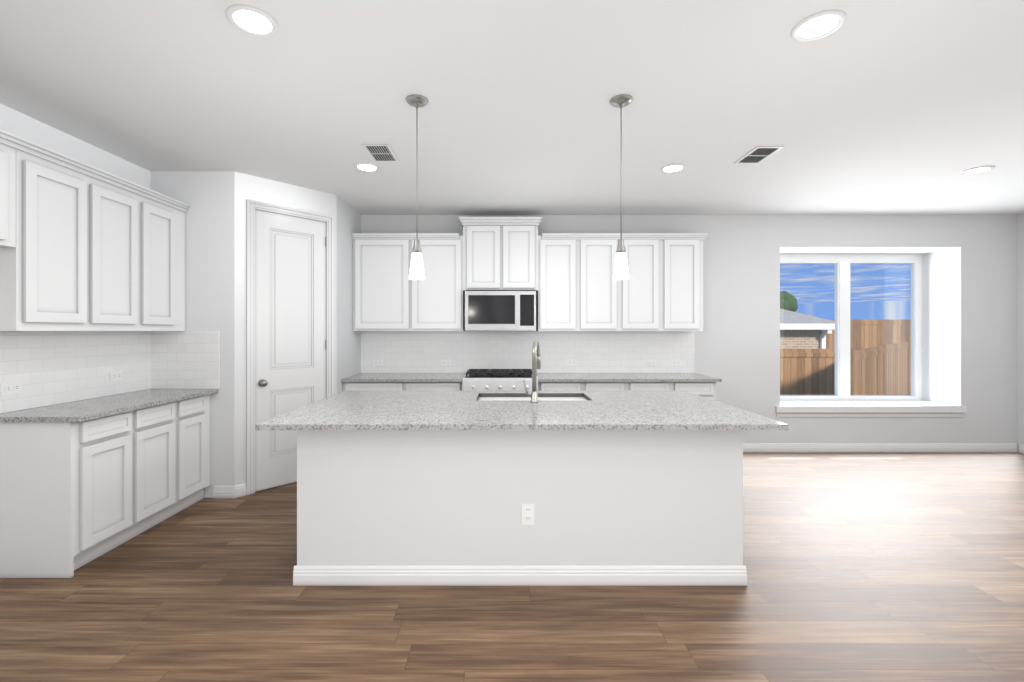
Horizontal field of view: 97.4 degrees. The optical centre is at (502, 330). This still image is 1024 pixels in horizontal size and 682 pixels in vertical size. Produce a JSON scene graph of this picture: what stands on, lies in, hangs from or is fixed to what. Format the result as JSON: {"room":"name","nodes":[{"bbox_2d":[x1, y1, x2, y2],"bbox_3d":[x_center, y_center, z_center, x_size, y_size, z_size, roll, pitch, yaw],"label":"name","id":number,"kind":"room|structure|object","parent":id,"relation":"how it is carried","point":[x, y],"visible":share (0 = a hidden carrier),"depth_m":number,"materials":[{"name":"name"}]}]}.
{"room":"kitchen","nodes":[
{"label":"kitchen","id":0,"kind":"room"},
{"bbox_2d":[0,452,1023,681],"bbox_3d":[1.495,1.460,1.001,9.210,0.120,8.702,0,0,0],"label":"floor","id":1,"kind":"structure","parent":0,"point":[884,566],"depth_m":2.28,"materials":[{"name":"brown wood"}]},
{"bbox_2d":[0,389,217,577],"bbox_3d":[-2.674,0.942,3.156,0.568,0.914,1.243,0,0,0],"label":"base cabinet","id":2,"kind":"object","parent":1,"relation":"on","point":[84,482],"visible":1,"depth_m":2.71,"materials":[{"name":"white wood"}]},
{"bbox_2d":[341,381,412,390],"bbox_3d":[-1.284,0.957,4.891,0.708,0.884,0.619,0,0,0],"label":"base cabinet","id":3,"kind":"object","parent":1,"relation":"on","point":[347,385],"depth_m":4.59,"materials":[{"name":"white wood"}]},
{"bbox_2d":[341,373,465,380],"bbox_3d":[-1.025,0.500,4.874,1.227,0.030,0.654,0,0,0],"label":"countertop","id":4,"kind":"structure","parent":3,"relation":"on","point":[361,376],"depth_m":4.69,"materials":[{"name":"grey stone"}]},
{"bbox_2d":[413,381,461,390],"bbox_3d":[-0.747,0.957,4.891,0.672,0.884,0.619,0,0,0],"label":"base cabinet","id":5,"kind":"object","parent":1,"relation":"on","point":[417,385],"depth_m":4.59,"materials":[{"name":"white wood"}]},
{"bbox_2d":[462,369,537,390],"bbox_3d":[-0.027,0.904,4.827,0.762,0.952,0.692,0,0,0],"label":"range","id":6,"kind":"object","parent":1,"relation":"on","point":[492,379],"visible":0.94,"depth_m":4.53,"materials":[{"name":"silver metal"}]},
{"bbox_2d":[293,432,746,585],"bbox_3d":[0.094,0.957,3.050,2.497,0.885,1.150,0,0,0],"label":"kitchen island","id":7,"kind":"object","parent":1,"relation":"on","point":[533,487],"depth_m":2.49,"materials":[{"name":"white paint"}]},
{"bbox_2d":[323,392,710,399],"bbox_3d":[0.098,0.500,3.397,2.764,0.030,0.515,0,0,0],"label":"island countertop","id":8,"kind":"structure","parent":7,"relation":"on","point":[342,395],"depth_m":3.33,"materials":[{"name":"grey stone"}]},
{"bbox_2d":[475,392,594,399],"bbox_3d":[0.220,0.621,3.325,0.844,0.271,0.394,0,0,0],"label":"sink","id":9,"kind":"object","parent":8,"relation":"in","point":[478,395],"depth_m":3.51,"materials":[{"name":"silver metal"}]},
{"bbox_2d":[255,400,787,431],"bbox_3d":[0.098,0.500,2.738,2.764,0.030,0.805,0,0,0],"label":"island countertop","id":10,"kind":"structure","parent":7,"relation":"on","point":[324,415],"depth_m":2.52,"materials":[{"name":"grey stone"}]},
{"bbox_2d":[538,381,584,390],"bbox_3d":[0.587,0.957,4.891,0.459,0.884,0.619,0,0,0],"label":"base cabinet","id":11,"kind":"object","parent":1,"relation":"on","point":[542,385],"depth_m":4.59,"materials":[{"name":"white wood"}]},
{"bbox_2d":[585,381,628,390],"bbox_3d":[1.041,0.957,4.891,0.451,0.884,0.619,0,0,0],"label":"base cabinet","id":12,"kind":"object","parent":1,"relation":"on","point":[589,385],"depth_m":4.59,"materials":[{"name":"white wood"}]},
{"bbox_2d":[629,381,672,390],"bbox_3d":[1.495,0.957,4.891,0.456,0.884,0.619,0,0,0],"label":"base cabinet","id":13,"kind":"object","parent":1,"relation":"on","point":[633,385],"depth_m":4.59,"materials":[{"name":"white wood"}]},
{"bbox_2d":[673,381,720,400],"bbox_3d":[1.952,0.957,4.891,0.459,0.884,0.619,0,0,0],"label":"base cabinet","id":14,"kind":"object","parent":1,"relation":"on","point":[700,385],"depth_m":4.58,"materials":[{"name":"white wood"}]},
{"bbox_2d":[537,373,720,380],"bbox_3d":[1.284,0.500,4.874,1.855,0.030,0.654,0,0,0],"label":"countertop","id":15,"kind":"structure","parent":14,"relation":"on","point":[541,376],"depth_m":4.69,"materials":[{"name":"grey stone"}]},
{"bbox_2d":[0,104,1023,497],"bbox_3d":[1.495,0.030,1.224,9.210,2.740,9.148,0,0,0],"label":"wall","id":16,"kind":"structure","parent":0,"point":[972,314],"depth_m":5.20,"materials":[{"name":"white paint"}]},
{"bbox_2d":[0,129,19,248],"bbox_3d":[-2.799,-0.757,2.216,0.318,0.599,0.483,0,0,0],"label":"upper cabinet","id":17,"kind":"object","parent":16,"relation":"attached to","point":[9,142],"depth_m":2.43,"materials":[{"name":"white wood"}]},
{"bbox_2d":[0,137,103,330],"bbox_3d":[-2.799,-0.528,2.707,0.318,1.056,0.493,0,0,0],"label":"upper cabinet","id":18,"kind":"object","parent":16,"relation":"attached to","point":[85,246],"depth_m":2.67,"materials":[{"name":"white wood"}]},
{"bbox_2d":[0,331,151,412],"bbox_3d":[-2.956,0.242,3.120,0.007,0.483,1.320,0,0,0],"label":"tile backsplash","id":19,"kind":"structure","parent":16,"relation":"attached to","point":[47,368],"depth_m":3.07,"materials":[{"name":"white tile"}]},
{"bbox_2d":[0,381,21,394],"bbox_3d":[-2.948,0.343,2.700,0.008,0.070,0.114,0,0,0],"label":"electrical outlet plate","id":20,"kind":"object","parent":19,"relation":"attached to","point":[10,388],"depth_m":2.69,"materials":[{"name":"white plastic"}]},
{"bbox_2d":[109,371,122,380],"bbox_3d":[-2.948,0.343,3.430,0.008,0.070,0.114,0,0,0],"label":"electrical outlet plate","id":21,"kind":"object","parent":19,"relation":"attached to","point":[117,375],"depth_m":3.43,"materials":[{"name":"white plastic"}]},
{"bbox_2d":[104,171,143,330],"bbox_3d":[-2.799,-0.528,3.039,0.318,1.056,0.483,0,0,0],"label":"upper cabinet","id":22,"kind":"object","parent":16,"relation":"attached to","point":[123,198],"depth_m":3.14,"materials":[{"name":"white wood"}]},
{"bbox_2d":[144,187,189,330],"bbox_3d":[-2.799,-0.528,3.530,0.318,1.056,0.497,0,0,0],"label":"upper cabinet","id":23,"kind":"object","parent":16,"relation":"attached to","point":[164,216],"depth_m":3.52,"materials":[{"name":"white wood"}]},
{"bbox_2d":[152,331,219,388],"bbox_3d":[-2.655,0.242,3.776,0.550,0.483,0.008,0,0,0],"label":"tile backsplash","id":24,"kind":"structure","parent":16,"relation":"attached to","point":[180,359],"depth_m":3.77,"materials":[{"name":"white tile"}]},
{"bbox_2d":[246,199,333,494],"bbox_3d":[-1.962,0.139,4.158,0.129,2.522,0.771,0,0,43],"label":"door frame","id":25,"kind":"structure","parent":16,"relation":"attached to","point":[252,206],"depth_m":3.88,"materials":[{"name":"white wood"}]},
{"bbox_2d":[255,210,326,491],"bbox_3d":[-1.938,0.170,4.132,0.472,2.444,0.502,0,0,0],"label":"pantry door","id":26,"kind":"structure","parent":16,"relation":"in","point":[290,315],"depth_m":4.09,"materials":[{"name":"white wood"}]},
{"bbox_2d":[352,233,419,330],"bbox_3d":[-1.284,-0.528,5.042,0.707,1.056,0.318,0,0,0],"label":"upper cabinet","id":27,"kind":"object","parent":16,"relation":"attached to","point":[385,298],"depth_m":4.89,"materials":[{"name":"white wood"}]},
{"bbox_2d":[420,233,464,330],"bbox_3d":[-0.760,-0.528,5.042,0.648,1.056,0.318,0,0,0],"label":"upper cabinet","id":28,"kind":"object","parent":16,"relation":"attached to","point":[442,295],"depth_m":4.89,"materials":[{"name":"white wood"}]},
{"bbox_2d":[460,217,507,292],"bbox_3d":[-0.188,-0.838,5.042,0.496,0.792,0.318,0,0,0],"label":"upper cabinet","id":29,"kind":"object","parent":16,"relation":"attached to","point":[485,238],"depth_m":4.89,"materials":[{"name":"white wood"}]},
{"bbox_2d":[465,290,535,330],"bbox_3d":[-0.027,-0.222,4.984,0.758,0.433,0.433,0,0,0],"label":"microwave","id":30,"kind":"object","parent":29,"relation":"attached to","point":[500,310],"visible":1,"depth_m":4.80,"materials":[{"name":"silver metal"}]},
{"bbox_2d":[508,217,539,289],"bbox_3d":[0.145,-0.838,5.042,0.474,0.792,0.318,0,0,0],"label":"upper cabinet","id":31,"kind":"object","parent":16,"relation":"attached to","point":[522,231],"depth_m":4.89,"materials":[{"name":"white wood"}]},
{"bbox_2d":[361,331,694,372],"bbox_3d":[0.287,0.242,5.198,3.854,0.483,0.007,0,0,0],"label":"tile backsplash","id":32,"kind":"structure","parent":16,"relation":"attached to","point":[400,351],"depth_m":5.19,"materials":[{"name":"white tile"}]},
{"bbox_2d":[373,360,382,365],"bbox_3d":[-1.445,0.365,5.191,0.114,0.070,0.008,0,0,0],"label":"electrical outlet plate","id":33,"kind":"object","parent":32,"relation":"attached to","point":[375,362],"depth_m":5.19,"materials":[{"name":"white plastic"}]},
{"bbox_2d":[441,360,450,365],"bbox_3d":[-0.659,0.365,5.191,0.114,0.070,0.008,0,0,0],"label":"electrical outlet plate","id":34,"kind":"object","parent":32,"relation":"attached to","point":[443,362],"depth_m":5.19,"materials":[{"name":"white plastic"}]},
{"bbox_2d":[567,360,576,365],"bbox_3d":[0.792,0.365,5.191,0.114,0.070,0.008,0,0,0],"label":"electrical outlet plate","id":35,"kind":"object","parent":32,"relation":"attached to","point":[569,362],"depth_m":5.19,"materials":[{"name":"white plastic"}]},
{"bbox_2d":[646,360,655,365],"bbox_3d":[1.711,0.365,5.191,0.114,0.070,0.008,0,0,0],"label":"electrical outlet plate","id":36,"kind":"object","parent":32,"relation":"attached to","point":[648,362],"depth_m":5.19,"materials":[{"name":"white plastic"}]},
{"bbox_2d":[671,360,680,365],"bbox_3d":[1.997,0.365,5.191,0.114,0.070,0.008,0,0,0],"label":"electrical outlet plate","id":37,"kind":"object","parent":32,"relation":"attached to","point":[673,362],"depth_m":5.19,"materials":[{"name":"white plastic"}]},
{"bbox_2d":[536,233,579,330],"bbox_3d":[0.600,-0.528,5.042,0.433,1.056,0.318,0,0,0],"label":"upper cabinet","id":38,"kind":"object","parent":16,"relation":"attached to","point":[571,281],"depth_m":4.89,"materials":[{"name":"white wood"}]},
{"bbox_2d":[580,233,619,330],"bbox_3d":[1.042,-0.528,5.042,0.451,1.056,0.318,0,0,0],"label":"upper cabinet","id":39,"kind":"object","parent":16,"relation":"attached to","point":[599,292],"depth_m":4.89,"materials":[{"name":"white wood"}]},
{"bbox_2d":[620,233,663,330],"bbox_3d":[1.495,-0.528,5.042,0.455,1.056,0.318,0,0,0],"label":"upper cabinet","id":40,"kind":"object","parent":16,"relation":"attached to","point":[642,294],"depth_m":4.89,"materials":[{"name":"white wood"}]},
{"bbox_2d":[664,233,703,330],"bbox_3d":[1.950,-0.528,5.042,0.456,1.056,0.318,0,0,0],"label":"upper cabinet","id":41,"kind":"object","parent":16,"relation":"attached to","point":[683,252],"depth_m":4.89,"materials":[{"name":"white wood"}]},
{"bbox_2d":[775,254,966,416],"bbox_3d":[4.235,0.011,5.455,2.176,1.958,0.586,0,0,0],"label":"window","id":42,"kind":"structure","parent":16,"relation":"in","point":[842,402],"depth_m":5.68,"materials":[{"name":"white plastic"}]},
{"bbox_2d":[743,443,1017,451],"bbox_3d":[4.071,1.349,5.192,3.699,0.102,0.019,0,0,0],"label":"baseboard","id":43,"kind":"structure","parent":16,"relation":"attached to","point":[747,447],"depth_m":5.19,"materials":[{"name":"white wood"}]},
{"bbox_2d":[1018,444,1023,453],"bbox_3d":[5.942,1.349,1.001,0.015,0.102,8.402,0,0,0],"label":"baseboard","id":44,"kind":"structure","parent":16,"relation":"attached to","point":[1021,447],"depth_m":5.16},
{"bbox_2d":[0,0,1023,214],"bbox_3d":[1.495,-1.400,1.001,9.210,0.120,8.702,0,0,0],"label":"ceiling","id":45,"kind":"structure","parent":0,"point":[891,107],"depth_m":2.59,"materials":[{"name":"white paint"}]},
{"bbox_2d":[225,4,278,36],"bbox_3d":[-1.081,-1.335,1.945,0.202,0.009,0.202,0,0,0],"label":"recessed light","id":46,"kind":"object","parent":45,"relation":"in","point":[252,20],"visible":1,"depth_m":1.93,"materials":[{"name":"white plastic"}]},
{"bbox_2d":[354,162,379,171],"bbox_3d":[-1.111,-1.335,3.677,0.202,0.009,0.202,0,0,0],"label":"recessed light","id":47,"kind":"object","parent":45,"relation":"in","point":[366,167],"visible":1,"depth_m":3.67,"materials":[{"name":"white plastic"}]},
{"bbox_2d":[361,144,398,161],"bbox_3d":[-0.918,-1.336,3.388,0.200,0.008,0.330,0,0,0],"label":"ceiling vent","id":48,"kind":"object","parent":45,"relation":"in","point":[380,153],"visible":1,"depth_m":3.37,"materials":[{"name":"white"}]},
{"bbox_2d":[406,94,427,279],"bbox_3d":[-0.499,-0.821,2.610,0.125,1.036,0.125,0,0,0],"label":"pendant light","id":49,"kind":"object","parent":45,"relation":"hanging from","point":[416,267],"visible":1,"depth_m":2.59,"materials":[{"name":"white glass"}]},
{"bbox_2d":[610,94,631,279],"bbox_3d":[0.685,-0.821,2.610,0.125,1.036,0.125,0,0,0],"label":"pendant light","id":50,"kind":"object","parent":45,"relation":"hanging from","point":[621,265],"visible":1,"depth_m":2.59,"materials":[{"name":"white glass"}]},
{"bbox_2d":[660,163,685,172],"bbox_3d":[1.398,-1.335,3.699,0.202,0.009,0.202,0,0,0],"label":"recessed light","id":51,"kind":"object","parent":45,"relation":"in","point":[673,168],"visible":1,"depth_m":3.69,"materials":[{"name":"white plastic"}]},
{"bbox_2d":[734,146,784,163],"bbox_3d":[1.941,-1.336,3.426,0.200,0.008,0.330,0,0,0],"label":"ceiling vent","id":52,"kind":"object","parent":45,"relation":"in","point":[757,154],"visible":1,"depth_m":3.41,"materials":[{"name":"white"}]},
{"bbox_2d":[790,10,846,41],"bbox_3d":[1.382,-1.335,1.976,0.202,0.009,0.202,0,0,0],"label":"recessed light","id":53,"kind":"object","parent":45,"relation":"in","point":[818,25],"visible":1,"depth_m":1.97,"materials":[{"name":"white plastic"}]},
{"bbox_2d":[960,166,994,174],"bbox_3d":[3.945,-1.335,3.745,0.202,0.009,0.202,0,0,0],"label":"recessed light","id":54,"kind":"object","parent":45,"relation":"in","point":[976,170],"visible":0.98,"depth_m":3.74,"materials":[{"name":"white plastic"}]},
{"label":"outside","id":55,"kind":"structure","parent":0,"visible":0},
{"bbox_2d":[780,291,910,394],"bbox_3d":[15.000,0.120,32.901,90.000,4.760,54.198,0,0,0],"label":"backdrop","id":56,"kind":"structure","parent":55,"point":[904,357],"depth_m":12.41,"materials":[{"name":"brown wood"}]}
]}

